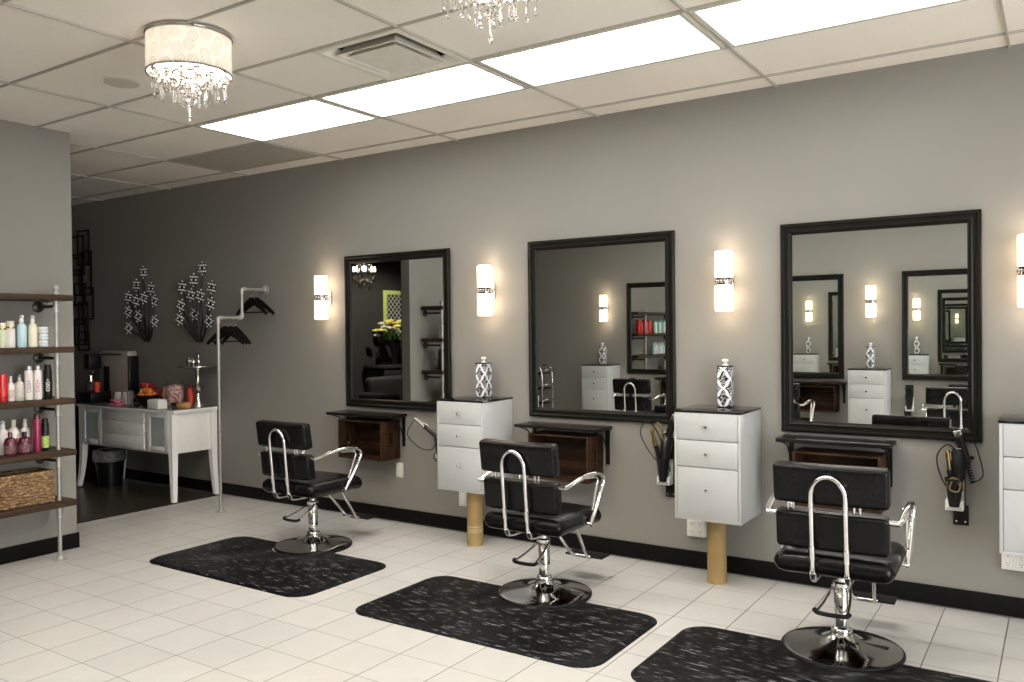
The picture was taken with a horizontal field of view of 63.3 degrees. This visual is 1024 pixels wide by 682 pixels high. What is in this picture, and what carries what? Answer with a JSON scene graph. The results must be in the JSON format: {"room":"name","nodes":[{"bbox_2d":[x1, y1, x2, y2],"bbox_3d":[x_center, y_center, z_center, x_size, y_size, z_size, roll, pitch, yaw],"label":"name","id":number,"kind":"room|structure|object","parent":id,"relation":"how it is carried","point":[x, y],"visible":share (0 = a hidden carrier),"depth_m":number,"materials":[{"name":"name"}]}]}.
{"room":"salon","nodes":[
{"label":"salon","id":0,"kind":"room"},
{"bbox_2d":[0,119,76,547],"bbox_3d":[-3.901,0.002,5.153,0.120,3.066,2.310,0,1,34],"label":"wall","id":1,"kind":"structure","parent":0,"point":[36,222],"depth_m":5.87,"materials":[{"name":"paint"}]},
{"bbox_2d":[0,532,79,564],"bbox_3d":[-3.881,1.480,5.178,0.144,0.110,2.322,0,1,34],"label":"baseboard","id":2,"kind":"structure","parent":1,"relation":"attached to","point":[19,552],"depth_m":5.85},
{"bbox_2d":[0,479,1023,681],"bbox_3d":[-1.664,1.585,3.455,12.400,0.103,6.600,0,1,34],"label":"floor","id":3,"kind":"structure","parent":0,"point":[102,613],"depth_m":4.61,"materials":[{"name":"tile"}]},
{"bbox_2d":[0,285,77,561],"bbox_3d":[-3.687,0.582,5.074,0.319,1.905,1.895,0,1,34],"label":"shelf unit","id":4,"kind":"object","parent":3,"relation":"on","point":[57,452],"visible":1,"depth_m":5.70,"materials":[{"name":"brown wood"}]},
{"bbox_2d":[0,323,6,347],"bbox_3d":[-3.375,-0.037,5.494,0.056,0.165,0.056,0,1,34],"label":"bottle","id":5,"kind":"object","parent":4,"relation":"on","point":[3,330],"visible":1,"depth_m":5.48,"materials":[{"name":"beige plastic"}]},
{"bbox_2d":[0,374,7,401],"bbox_3d":[-3.374,0.312,5.494,0.068,0.182,0.068,0,1,34],"label":"bottle","id":6,"kind":"object","parent":4,"relation":"on","point":[3,377],"visible":1,"depth_m":5.47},
{"bbox_2d":[0,421,7,454],"bbox_3d":[-3.401,0.646,5.543,0.072,0.225,0.072,0,1,34],"label":"bottle","id":7,"kind":"object","parent":4,"relation":"on","point":[3,432],"visible":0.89,"depth_m":5.51,"materials":[{"name":"white plastic"}]},
{"bbox_2d":[4,432,16,455],"bbox_3d":[-3.317,0.681,5.488,0.074,0.155,0.074,0,1,34],"label":"bottle","id":8,"kind":"object","parent":4,"relation":"on","point":[10,444],"visible":1,"depth_m":5.46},
{"bbox_2d":[6,321,15,347],"bbox_3d":[-3.346,-0.044,5.537,0.058,0.178,0.058,0,1,34],"label":"bottle","id":9,"kind":"object","parent":4,"relation":"on","point":[10,326],"visible":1,"depth_m":5.52,"materials":[{"name":"white plastic"}]},
{"bbox_2d":[7,376,14,400],"bbox_3d":[-3.344,0.318,5.539,0.044,0.168,0.044,0,1,34],"label":"bottle","id":10,"kind":"object","parent":4,"relation":"on","point":[11,388],"visible":1,"depth_m":5.52,"materials":[{"name":"white plastic"}]},
{"bbox_2d":[8,420,19,441],"bbox_3d":[-3.362,0.645,5.601,0.072,0.225,0.072,0,1,34],"label":"bottle","id":11,"kind":"object","parent":4,"relation":"on","point":[15,431],"visible":0.52,"depth_m":5.59,"materials":[{"name":"white plastic"}]},
{"bbox_2d":[14,375,23,400],"bbox_3d":[-3.315,0.315,5.583,0.060,0.172,0.060,0,1,34],"label":"bottle","id":12,"kind":"object","parent":4,"relation":"on","point":[19,385],"visible":1,"depth_m":5.56,"materials":[{"name":"white plastic"}]},
{"bbox_2d":[16,315,26,347],"bbox_3d":[-3.307,-0.065,5.597,0.062,0.217,0.062,0,1,34],"label":"bottle","id":13,"kind":"object","parent":4,"relation":"on","point":[21,329],"visible":1,"depth_m":5.58,"materials":[{"name":"blue plastic"}]},
{"bbox_2d":[17,432,31,454],"bbox_3d":[-3.267,0.683,5.562,0.088,0.148,0.088,0,1,34],"label":"bottle","id":14,"kind":"object","parent":4,"relation":"on","point":[24,443],"visible":1,"depth_m":5.53,"materials":[{"name":"pink plastic"}]},
{"bbox_2d":[20,419,29,436],"bbox_3d":[-3.322,0.643,5.662,0.060,0.225,0.060,0,1,34],"label":"bottle","id":15,"kind":"object","parent":4,"relation":"on","point":[24,428],"visible":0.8,"depth_m":5.65,"materials":[{"name":"white plastic"}]},
{"bbox_2d":[0,467,54,510],"bbox_3d":[-3.389,0.999,5.524,0.246,0.224,0.591,0,1,34],"label":"wicker basket","id":16,"kind":"object","parent":4,"relation":"on","point":[20,488],"visible":1,"depth_m":5.56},
{"bbox_2d":[24,366,33,399],"bbox_3d":[-3.278,0.284,5.634,0.057,0.232,0.053,0,1,34],"label":"bottle","id":17,"kind":"object","parent":4,"relation":"on","point":[28,373],"visible":1,"depth_m":5.62,"materials":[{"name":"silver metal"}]},
{"bbox_2d":[27,315,37,346],"bbox_3d":[-3.267,-0.066,5.656,0.060,0.217,0.060,0,1,34],"label":"bottle","id":18,"kind":"object","parent":4,"relation":"on","point":[32,336],"visible":0.88,"depth_m":5.63,"materials":[{"name":"white plastic"}]},
{"bbox_2d":[32,413,41,451],"bbox_3d":[-3.233,0.624,5.651,0.052,0.262,0.052,0,1,34],"label":"bottle","id":19,"kind":"object","parent":4,"relation":"on","point":[36,422],"visible":1,"depth_m":5.63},
{"bbox_2d":[33,365,41,399],"bbox_3d":[-3.246,0.283,5.683,0.057,0.232,0.053,0,1,34],"label":"bottle","id":20,"kind":"object","parent":4,"relation":"on","point":[37,373],"visible":1,"depth_m":5.66,"materials":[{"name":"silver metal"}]},
{"bbox_2d":[38,340,48,346],"bbox_3d":[-3.227,0.018,5.716,0.066,0.046,0.065,0,1,34],"label":"jar","id":21,"kind":"object","parent":4,"relation":"on","point":[41,343],"visible":0.97,"depth_m":5.69,"materials":[{"name":"white plastic"}]},
{"bbox_2d":[38,334,48,339],"bbox_3d":[-3.228,-0.028,5.715,0.066,0.046,0.065,0,1,34],"label":"jar","id":22,"kind":"object","parent":21,"relation":"on","point":[41,336],"visible":1,"depth_m":5.69,"materials":[{"name":"white plastic"}]},
{"bbox_2d":[41,418,48,450],"bbox_3d":[-3.214,0.643,5.715,0.048,0.222,0.048,0,1,34],"label":"bottle","id":23,"kind":"object","parent":4,"relation":"on","point":[44,425],"visible":0.99,"depth_m":5.70,"materials":[{"name":"black plastic"}]},
{"bbox_2d":[43,364,52,398],"bbox_3d":[-3.208,0.280,5.740,0.057,0.236,0.053,0,1,34],"label":"bottle","id":24,"kind":"object","parent":4,"relation":"on","point":[47,372],"visible":1,"depth_m":5.72,"materials":[{"name":"black plastic"}]},
{"bbox_2d":[75,394,105,482],"bbox_3d":[-4.683,1.034,8.926,0.400,0.920,0.446,0,1,34],"label":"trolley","id":25,"kind":"object","parent":3,"relation":"on","point":[90,475],"visible":0.04,"depth_m":8.81,"materials":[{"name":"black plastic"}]},
{"bbox_2d":[92,447,125,486],"bbox_3d":[-4.164,1.306,8.589,0.321,0.374,0.322,0,1,34],"label":"waste bin","id":26,"kind":"object","parent":3,"relation":"on","point":[109,462],"visible":0.94,"depth_m":8.48,"materials":[{"name":"black plastic"}]},
{"bbox_2d":[76,401,218,502],"bbox_3d":[-3.655,1.058,8.256,1.640,0.848,0.545,0,1,34],"label":"sideboard","id":27,"kind":"object","parent":3,"relation":"on","point":[172,431],"visible":0.98,"depth_m":7.95,"materials":[{"name":"white paint"}]},
{"bbox_2d":[77,351,138,402],"bbox_3d":[-4.195,0.370,8.608,0.578,0.530,0.348,0,1,34],"label":"coffee machine","id":28,"kind":"object","parent":27,"relation":"on","point":[119,370],"visible":0.88,"depth_m":8.59,"materials":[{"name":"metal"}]},
{"bbox_2d":[77,391,110,402],"bbox_3d":[-4.348,0.581,8.637,0.260,0.110,0.220,0,1,34],"label":"drip tray","id":29,"kind":"object","parent":28,"relation":"on","point":[85,396],"depth_m":8.56,"materials":[{"name":"black plastic"}]},
{"bbox_2d":[93,382,100,391],"bbox_3d":[-4.285,0.476,8.569,0.072,0.100,0.071,0,1,34],"label":"paper cup","id":30,"kind":"object","parent":28,"relation":"on","point":[96,385],"visible":1,"depth_m":8.54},
{"bbox_2d":[107,399,125,405],"bbox_3d":[-3.911,0.604,8.210,0.170,0.066,0.110,0,1,34],"label":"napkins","id":31,"kind":"object","parent":27,"relation":"on","point":[116,401],"visible":1,"depth_m":8.17,"materials":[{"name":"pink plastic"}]},
{"bbox_2d":[107,402,125,405],"bbox_3d":[-3.911,0.625,8.210,0.170,0.024,0.110,0,1,34],"label":"tray","id":32,"kind":"object","parent":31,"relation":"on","point":[115,403],"depth_m":8.16,"materials":[{"name":"pink plastic"}]},
{"bbox_2d":[121,392,128,403],"bbox_3d":[-3.902,0.575,8.377,0.074,0.120,0.073,0,1,34],"label":"cup stack","id":33,"kind":"object","parent":27,"relation":"on","point":[125,396],"visible":0.8,"depth_m":8.35,"materials":[{"name":"paper"}]},
{"bbox_2d":[121,392,128,399],"bbox_3d":[-3.902,0.554,8.377,0.074,0.078,0.073,0,1,34],"label":"cup","id":34,"kind":"object","parent":33,"relation":"on","point":[125,396],"depth_m":8.35,"materials":[{"name":"ceramic"}]},
{"bbox_2d":[139,382,152,391],"bbox_3d":[-3.743,0.528,8.499,0.128,0.207,0.127,0,1,34],"label":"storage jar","id":35,"kind":"object","parent":27,"relation":"on","point":[143,385],"visible":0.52,"depth_m":8.45,"materials":[{"name":"plastic"}]},
{"bbox_2d":[134,394,160,405],"bbox_3d":[-3.553,0.579,8.098,0.248,0.112,0.248,0,1,34],"label":"fruit bowl","id":36,"kind":"object","parent":27,"relation":"on","point":[142,400],"visible":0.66,"depth_m":8.01,"materials":[{"name":"black plastic"}]},
{"bbox_2d":[148,399,166,408],"bbox_3d":[-3.336,0.592,7.810,0.155,0.089,0.100,0,1,31],"label":"box","id":37,"kind":"object","parent":27,"relation":"on","point":[152,403],"visible":1,"depth_m":7.77,"materials":[{"name":"paper"}]},
{"bbox_2d":[152,388,162,398],"bbox_3d":[-3.610,0.551,8.411,0.150,0.160,0.150,0,1,34],"label":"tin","id":38,"kind":"object","parent":27,"relation":"on","point":[158,390],"visible":0.32,"depth_m":8.37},
{"bbox_2d":[165,384,183,402],"bbox_3d":[-3.206,0.479,7.889,0.176,0.308,0.175,0,1,34],"label":"candy jar","id":39,"kind":"object","parent":27,"relation":"on","point":[174,393],"visible":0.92,"depth_m":7.83,"materials":[{"name":"clear glass"}]},
{"bbox_2d":[176,402,191,408],"bbox_3d":[-3.074,0.604,7.780,0.140,0.060,0.090,0,1,34],"label":"bread roll","id":40,"kind":"object","parent":27,"relation":"on","point":[181,405],"visible":1,"depth_m":7.74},
{"bbox_2d":[186,385,194,405],"bbox_3d":[-3.107,0.531,8.029,0.076,0.200,0.075,0,1,34],"label":"bottle","id":41,"kind":"object","parent":27,"relation":"on","point":[190,394],"visible":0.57,"depth_m":8.00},
{"bbox_2d":[177,365,216,406],"bbox_3d":[-3.012,0.434,7.964,0.376,0.392,0.376,0,1,34],"label":"cake stand","id":42,"kind":"object","parent":27,"relation":"on","point":[197,387],"visible":0.97,"depth_m":7.94,"materials":[{"name":"silver metal"}]},
{"bbox_2d":[77,494,218,523],"bbox_3d":[-3.326,1.500,7.281,0.020,0.006,1.840,0,1,34],"label":"trim","id":43,"kind":"structure","parent":3,"relation":"on","point":[217,494],"depth_m":7.38,"materials":[{"name":"black metal"}]},
{"bbox_2d":[215,285,268,512],"bbox_3d":[-2.421,0.490,7.435,0.090,2.000,0.568,0,1,34],"label":"pipe","id":44,"kind":"object","parent":3,"relation":"on","point":[264,289],"visible":1,"depth_m":7.23,"materials":[{"name":"metal"}]},
{"bbox_2d":[206,314,244,344],"bbox_3d":[-2.519,-0.100,7.289,0.449,0.272,0.027,0,1,26],"label":"hanger","id":45,"kind":"object","parent":44,"relation":"hanging from","point":[224,329],"visible":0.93,"depth_m":7.27,"materials":[{"name":"plastic"}]},
{"bbox_2d":[214,314,247,344],"bbox_3d":[-2.489,-0.101,7.335,0.449,0.272,0.027,0,1,32],"label":"hanger","id":46,"kind":"object","parent":44,"relation":"hanging from","point":[230,327],"visible":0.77,"depth_m":7.30,"materials":[{"name":"plastic"}]},
{"bbox_2d":[221,314,250,344],"bbox_3d":[-2.458,-0.102,7.381,0.449,0.272,0.027,0,1,38],"label":"hanger","id":47,"kind":"object","parent":44,"relation":"hanging from","point":[239,330],"visible":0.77,"depth_m":7.34,"materials":[{"name":"plastic"}]},
{"bbox_2d":[236,286,266,315],"bbox_3d":[-2.364,-0.365,7.523,0.449,0.272,0.027,0,1,35],"label":"hanger","id":48,"kind":"object","parent":44,"relation":"hanging from","point":[251,300],"visible":0.94,"depth_m":7.50,"materials":[{"name":"plastic"}]},
{"bbox_2d":[239,286,274,314],"bbox_3d":[-2.331,-0.366,7.573,0.449,0.272,0.027,0,1,29],"label":"hanger","id":49,"kind":"object","parent":44,"relation":"hanging from","point":[264,305],"visible":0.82,"depth_m":7.53,"materials":[{"name":"plastic"}]},
{"bbox_2d":[149,536,385,596],"bbox_3d":[-1.666,1.499,5.622,1.560,0.014,0.835,0,1,34],"label":"floor mat","id":50,"kind":"object","parent":3,"relation":"on","point":[245,561],"visible":0.96,"depth_m":5.50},
{"bbox_2d":[256,420,377,554],"bbox_3d":[-1.417,1.028,6.113,0.629,0.937,0.828,0,1,34],"label":"salon chair","id":51,"kind":"object","parent":3,"relation":"on","point":[291,474],"visible":1,"depth_m":5.86,"materials":[{"name":"black leather"}]},
{"bbox_2d":[467,492,482,546],"bbox_3d":[-0.269,1.283,6.049,0.118,0.404,0.118,0,1,34],"label":"support post","id":52,"kind":"object","parent":3,"relation":"on","point":[474,501],"visible":0.95,"depth_m":6.00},
{"bbox_2d":[355,576,656,667],"bbox_3d":[-0.052,1.495,4.551,1.550,0.014,0.835,0,1,34],"label":"floor mat","id":53,"kind":"object","parent":3,"relation":"on","point":[582,634],"visible":0.89,"depth_m":4.42,"materials":[{"name":"rubber"}]},
{"bbox_2d":[478,438,609,607],"bbox_3d":[0.225,1.026,4.955,0.629,0.937,0.828,0,1,34],"label":"salon chair","id":54,"kind":"object","parent":3,"relation":"on","point":[530,507],"visible":1,"depth_m":4.70,"materials":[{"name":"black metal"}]},
{"bbox_2d":[707,522,726,584],"bbox_3d":[1.260,1.277,5.103,0.116,0.407,0.116,0,1,34],"label":"support post","id":55,"kind":"object","parent":3,"relation":"on","point":[716,532],"visible":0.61,"depth_m":5.05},
{"bbox_2d":[631,626,991,681],"bbox_3d":[1.356,1.493,3.615,1.540,0.014,0.835,0,1,34],"label":"floor mat","id":56,"kind":"object","parent":3,"relation":"on","point":[697,653],"visible":0.98,"depth_m":3.79,"materials":[{"name":"rubber"}]},
{"bbox_2d":[766,460,915,670],"bbox_3d":[1.623,1.022,4.060,0.629,0.937,0.828,0,1,32],"label":"salon chair","id":57,"kind":"object","parent":3,"relation":"on","point":[847,547],"visible":1,"depth_m":3.79,"materials":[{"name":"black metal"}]},
{"bbox_2d":[0,0,1023,204],"bbox_3d":[-1.725,-1.521,3.373,12.600,0.040,6.700,0,1,34],"label":"ceiling","id":58,"kind":"structure","parent":0,"point":[261,31],"depth_m":4.60,"materials":[{"name":"tile"}]},
{"bbox_2d":[103,77,139,88],"bbox_3d":[-2.280,-1.508,4.851,0.194,0.014,0.194,0,1,34],"label":"ceiling speaker","id":59,"kind":"object","parent":58,"relation":"attached to","point":[119,82],"visible":1,"depth_m":4.82},
{"bbox_2d":[143,21,232,122],"bbox_3d":[-1.594,-1.292,4.105,0.411,0.428,0.411,-1,1,-15],"label":"chandelier","id":60,"kind":"object","parent":58,"relation":"hanging from","point":[188,57],"visible":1,"depth_m":3.98,"materials":[{"name":"white fabric"}]},
{"bbox_2d":[169,142,319,171],"bbox_3d":[-2.249,-1.533,6.961,1.196,0.009,0.600,0,1,34],"label":"tile","id":61,"kind":"object","parent":58,"relation":"in","point":[258,154],"visible":1,"depth_m":6.95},
{"bbox_2d":[196,98,377,141],"bbox_3d":[-1.573,-1.524,5.775,1.189,0.010,0.579,0,1,34],"label":"recessed light","id":62,"kind":"object","parent":58,"relation":"in","point":[310,115],"visible":1,"depth_m":5.75,"materials":[{"name":"white"}]},
{"bbox_2d":[311,28,468,79],"bbox_3d":[-0.641,-1.627,4.422,0.594,0.249,0.594,0,1,34],"label":"ceiling vent","id":63,"kind":"object","parent":58,"relation":"in","point":[396,53],"visible":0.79,"depth_m":4.40,"materials":[{"name":"metal"}]},
{"bbox_2d":[318,62,527,117],"bbox_3d":[-0.557,-1.526,5.100,1.189,0.010,0.579,0,1,34],"label":"recessed light","id":64,"kind":"object","parent":58,"relation":"in","point":[470,80],"visible":1,"depth_m":5.06,"materials":[{"name":"white"}]},
{"bbox_2d":[441,0,537,44],"bbox_3d":[-0.080,-1.294,3.029,0.411,0.428,0.411,-1,1,-40],"label":"chandelier","id":65,"kind":"object","parent":58,"relation":"hanging from","point":[490,14],"visible":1,"depth_m":3.05,"materials":[{"name":"glass"}]},
{"bbox_2d":[0,0,1023,200],"bbox_3d":[-1.697,-1.496,3.414,12.400,0.012,6.600,0,1,34],"label":"grid","id":66,"kind":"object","parent":58,"relation":"attached to","point":[5,2],"depth_m":4.73,"materials":[{"name":"metal"}]},
{"bbox_2d":[476,12,724,86],"bbox_3d":[0.459,-1.528,4.426,1.189,0.010,0.579,0,1,34],"label":"recessed light","id":67,"kind":"object","parent":58,"relation":"in","point":[674,36],"visible":1,"depth_m":4.38,"materials":[{"name":"white"}]},
{"bbox_2d":[689,0,962,46],"bbox_3d":[1.475,-1.530,3.752,1.189,0.010,0.579,0,1,34],"label":"recessed light","id":68,"kind":"object","parent":58,"relation":"in","point":[736,22],"visible":1,"depth_m":3.89,"materials":[{"name":"white"}]},
{"bbox_2d":[71,43,1023,619],"bbox_3d":[0.116,-0.054,6.141,12.400,3.066,0.100,0,1,34],"label":"wall","id":69,"kind":"structure","parent":0,"point":[724,172],"depth_m":5.67,"materials":[{"name":"paint"}]},
{"bbox_2d":[72,229,94,350],"bbox_3d":[-4.854,-0.565,9.342,0.480,1.350,0.038,0,1,34],"label":"wall art","id":70,"kind":"object","parent":69,"relation":"attached to","point":[82,286],"visible":0.87,"depth_m":9.31,"materials":[{"name":"black metal"}]},
{"bbox_2d":[124,266,158,341],"bbox_3d":[-3.888,-0.388,8.690,0.591,0.797,0.056,0,1,34],"label":"sculpture","id":71,"kind":"object","parent":69,"relation":"attached to","point":[143,272],"visible":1,"depth_m":8.67,"materials":[{"name":"metal"}]},
{"bbox_2d":[176,262,215,341],"bbox_3d":[-3.114,-0.382,8.176,0.605,0.792,0.056,0,1,34],"label":"sculpture","id":72,"kind":"object","parent":69,"relation":"attached to","point":[208,321],"visible":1,"depth_m":8.18,"materials":[{"name":"metal"}]},
{"bbox_2d":[314,276,331,318],"bbox_3d":[-1.626,-0.372,7.137,0.117,0.372,0.157,0,1,34],"label":"wall sconce","id":73,"kind":"object","parent":69,"relation":"attached to","point":[323,297],"visible":1,"depth_m":7.08,"materials":[{"name":"glass"}]},
{"bbox_2d":[326,410,406,445],"bbox_3d":[-1.202,0.725,6.840,0.700,0.268,0.220,0,1,34],"label":"ledge shelf","id":74,"kind":"object","parent":69,"relation":"attached to","point":[386,415],"visible":0.84,"depth_m":6.75,"materials":[{"name":"laminate"}]},
{"bbox_2d":[338,417,399,461],"bbox_3d":[-1.175,0.802,6.820,0.478,0.315,0.225,0,1,34],"label":"wooden crate","id":75,"kind":"object","parent":69,"relation":"attached to","point":[385,432],"visible":0.96,"depth_m":6.87,"materials":[{"name":"brown wood"}]},
{"bbox_2d":[344,248,451,410],"bbox_3d":[-0.951,-0.084,6.760,1.135,1.270,0.029,0,1,35],"label":"wall mirror","id":76,"kind":"object","parent":69,"relation":"attached to","point":[398,305],"visible":0.87,"depth_m":6.74,"materials":[{"name":"black mirror"}]},
{"bbox_2d":[396,462,403,477],"bbox_3d":[-0.919,1.055,6.785,0.078,0.122,0.010,0,1,34],"label":"wall plate","id":77,"kind":"object","parent":69,"relation":"attached to","point":[399,466],"visible":1,"depth_m":6.78,"materials":[{"name":"beige plastic"}]},
{"bbox_2d":[433,436,436,457],"bbox_3d":[-0.549,0.807,6.467,0.116,0.390,0.132,0,1,34],"label":"holder","id":78,"kind":"object","parent":69,"relation":"attached to","point":[435,437],"visible":0.14,"depth_m":6.44,"materials":[{"name":"black metal"}]},
{"bbox_2d":[407,417,436,449],"bbox_3d":[-0.703,0.727,6.502,0.271,0.255,0.036,0,1,21],"label":"iron","id":79,"kind":"object","parent":78,"relation":"in","point":[417,420],"visible":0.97,"depth_m":6.49,"materials":[{"name":"black plastic"}]},
{"bbox_2d":[459,491,466,506],"bbox_3d":[-0.380,1.219,6.431,0.075,0.120,0.010,0,1,34],"label":"wall plate","id":80,"kind":"object","parent":69,"relation":"attached to","point":[462,495],"visible":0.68,"depth_m":6.42,"materials":[{"name":"beige plastic"}]},
{"bbox_2d":[436,395,512,493],"bbox_3d":[-0.277,0.749,6.113,0.418,0.660,0.416,0,1,34],"label":"upper cabinet","id":81,"kind":"object","parent":69,"relation":"attached to","point":[462,421],"visible":0.91,"depth_m":5.97,"materials":[{"name":"white paint"}]},
{"bbox_2d":[475,357,491,397],"bbox_3d":[-0.209,0.267,6.148,0.090,0.301,0.090,0,1,34],"label":"canister","id":82,"kind":"object","parent":81,"relation":"on","point":[483,369],"visible":1,"depth_m":6.12,"materials":[{"name":"ceramic"}]},
{"bbox_2d":[477,265,494,315],"bbox_3d":[-0.192,-0.375,6.185,0.117,0.372,0.157,0,1,34],"label":"wall sconce","id":83,"kind":"object","parent":69,"relation":"attached to","point":[486,288],"visible":1,"depth_m":6.12,"materials":[{"name":"glass"}]},
{"bbox_2d":[514,421,611,464],"bbox_3d":[0.355,0.721,5.806,0.665,0.268,0.220,0,1,34],"label":"ledge shelf","id":84,"kind":"object","parent":69,"relation":"attached to","point":[535,425],"visible":0.77,"depth_m":5.72,"materials":[{"name":"laminate"}]},
{"bbox_2d":[528,430,603,483],"bbox_3d":[0.373,0.804,5.793,0.478,0.315,0.225,0,1,34],"label":"wooden crate","id":85,"kind":"object","parent":69,"relation":"attached to","point":[590,451],"visible":0.59,"depth_m":5.83,"materials":[{"name":"brown wood"}]},
{"bbox_2d":[125,469,1023,618],"bbox_3d":[0.100,1.418,6.113,12.400,0.105,0.015,0,1,34],"label":"baseboard","id":86,"kind":"structure","parent":69,"relation":"attached to","point":[1004,605],"depth_m":5.53,"materials":[{"name":"wood"}]},
{"bbox_2d":[528,230,675,423],"bbox_3d":[0.594,-0.088,5.746,1.130,1.270,0.028,0,1,34],"label":"wall mirror","id":87,"kind":"object","parent":69,"relation":"attached to","point":[602,326],"visible":0.96,"depth_m":5.73,"materials":[{"name":"black mirror"}]},
{"bbox_2d":[655,438,674,496],"bbox_3d":[1.001,0.834,5.439,0.116,0.390,0.132,0,1,34],"label":"holder","id":88,"kind":"object","parent":69,"relation":"attached to","point":[665,477],"visible":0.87,"depth_m":5.43,"materials":[{"name":"black metal"}]},
{"bbox_2d":[640,420,670,471],"bbox_3d":[0.939,0.689,5.442,0.198,0.337,0.034,0,1,10],"label":"iron","id":89,"kind":"object","parent":88,"relation":"in","point":[656,447],"visible":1,"depth_m":5.43,"materials":[{"name":"gold plastic"}]},
{"bbox_2d":[651,422,663,447],"bbox_3d":[0.962,0.656,5.438,0.102,0.252,0.029,0,1,34],"label":"power cord","id":90,"kind":"object","parent":88,"relation":"hanging from","point":[661,431],"visible":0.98,"depth_m":5.43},
{"bbox_2d":[655,458,670,481],"bbox_3d":[0.989,0.844,5.430,0.104,0.160,0.104,0,1,34],"label":"cup","id":91,"kind":"object","parent":88,"relation":"on","point":[664,474],"depth_m":5.40,"materials":[{"name":"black metal"}]},
{"bbox_2d":[660,433,673,459],"bbox_3d":[1.034,0.687,5.456,0.192,0.189,0.090,-1,1,-41],"label":"hair dryer","id":92,"kind":"object","parent":88,"relation":"in","point":[666,445],"visible":0.8,"depth_m":5.39,"materials":[{"name":"black plastic"}]},
{"bbox_2d":[665,414,673,454],"bbox_3d":[1.034,0.615,5.425,0.155,0.281,0.065,0,1,27],"label":"hair clipper","id":93,"kind":"object","parent":88,"relation":"in","point":[670,429],"visible":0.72,"depth_m":5.40,"materials":[{"name":"black plastic"}]},
{"bbox_2d":[687,519,706,537],"bbox_3d":[1.194,1.203,5.365,0.120,0.118,0.043,0,1,34],"label":"outlet box","id":94,"kind":"object","parent":69,"relation":"attached to","point":[696,528],"visible":0.94,"depth_m":5.35,"materials":[{"name":"beige plastic"}]},
{"bbox_2d":[673,404,760,525],"bbox_3d":[1.260,0.743,5.092,0.418,0.660,0.416,0,1,34],"label":"upper cabinet","id":95,"kind":"object","parent":69,"relation":"attached to","point":[717,450],"visible":1,"depth_m":4.95,"materials":[{"name":"white paint"}]},
{"bbox_2d":[717,359,733,407],"bbox_3d":[1.332,0.261,5.179,0.090,0.301,0.090,0,1,27],"label":"canister","id":96,"kind":"object","parent":95,"relation":"on","point":[725,372],"visible":1,"depth_m":5.14,"materials":[{"name":"ceramic"}]},
{"bbox_2d":[714,251,733,310],"bbox_3d":[1.329,-0.371,5.176,0.117,0.372,0.157,0,1,34],"label":"wall sconce","id":97,"kind":"object","parent":69,"relation":"attached to","point":[724,288],"visible":1,"depth_m":5.11,"materials":[{"name":"glass"}]},
{"bbox_2d":[776,434,895,486],"bbox_3d":[1.868,0.702,4.801,0.620,0.268,0.220,0,1,34],"label":"ledge shelf","id":98,"kind":"object","parent":69,"relation":"attached to","point":[887,445],"visible":0.87,"depth_m":4.74,"materials":[{"name":"laminate"}]},
{"bbox_2d":[792,447,887,514],"bbox_3d":[1.889,0.796,4.787,0.478,0.315,0.225,0,1,34],"label":"wooden crate","id":99,"kind":"object","parent":69,"relation":"attached to","point":[802,454],"visible":0.41,"depth_m":4.80,"materials":[{"name":"brown wood"}]},
{"bbox_2d":[780,209,981,442],"bbox_3d":[2.082,-0.080,4.759,1.066,1.255,0.028,0,1,34],"label":"wall mirror","id":100,"kind":"object","parent":69,"relation":"attached to","point":[881,317],"visible":1,"depth_m":4.74,"materials":[{"name":"black mirror"}]},
{"bbox_2d":[944,471,968,525],"bbox_3d":[2.407,0.811,4.505,0.116,0.390,0.132,0,1,34],"label":"holder","id":101,"kind":"object","parent":69,"relation":"attached to","point":[956,502],"visible":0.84,"depth_m":4.50,"materials":[{"name":"black metal"}]},
{"bbox_2d":[936,444,963,490],"bbox_3d":[2.372,0.697,4.500,0.137,0.284,0.044,0,1,9],"label":"iron","id":102,"kind":"object","parent":101,"relation":"in","point":[947,452],"visible":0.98,"depth_m":4.50,"materials":[{"name":"gold plastic"}]},
{"bbox_2d":[946,477,962,492],"bbox_3d":[2.379,0.776,4.464,0.083,0.087,0.030,0,1,34],"label":"power cord","id":103,"kind":"object","parent":101,"relation":"hanging from","point":[950,484],"visible":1,"depth_m":4.46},
{"bbox_2d":[944,477,964,507],"bbox_3d":[2.395,0.822,4.496,0.104,0.160,0.104,0,1,34],"label":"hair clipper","id":104,"kind":"object","parent":101,"relation":"on","point":[953,500],"depth_m":4.47,"materials":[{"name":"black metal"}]},
{"bbox_2d":[951,448,973,481],"bbox_3d":[2.453,0.671,4.516,0.176,0.187,0.083,-1,1,-27],"label":"hair dryer","id":105,"kind":"object","parent":101,"relation":"in","point":[958,464],"visible":0.87,"depth_m":4.46,"materials":[{"name":"black plastic"}]},
{"bbox_2d":[953,430,983,483],"bbox_3d":[2.459,0.625,4.475,0.145,0.292,0.043,0,1,20],"label":"hair clipper","id":106,"kind":"object","parent":101,"relation":"in","point":[959,438],"visible":1,"depth_m":4.46,"materials":[{"name":"black plastic"}]},
{"bbox_2d":[998,413,1023,555],"bbox_3d":[2.683,0.718,4.147,0.418,0.660,0.416,0,1,34],"label":"upper cabinet","id":107,"kind":"object","parent":69,"relation":"attached to","point":[1011,426],"visible":1,"depth_m":4.08,"materials":[{"name":"white paint"}]},
{"bbox_2d":[1001,553,1023,571],"bbox_3d":[2.709,1.155,4.358,0.240,0.110,0.043,0,1,34],"label":"outlet box","id":108,"kind":"object","parent":69,"relation":"attached to","point":[1008,561],"visible":0.73,"depth_m":4.38,"materials":[{"name":"beige plastic"}]},
{"bbox_2d":[1017,234,1023,306],"bbox_3d":[2.673,-0.362,4.284,0.117,0.372,0.157,0,1,34],"label":"wall sconce","id":109,"kind":"object","parent":69,"relation":"attached to","point":[1020,238],"visible":1,"depth_m":4.26,"materials":[{"name":"glass"}]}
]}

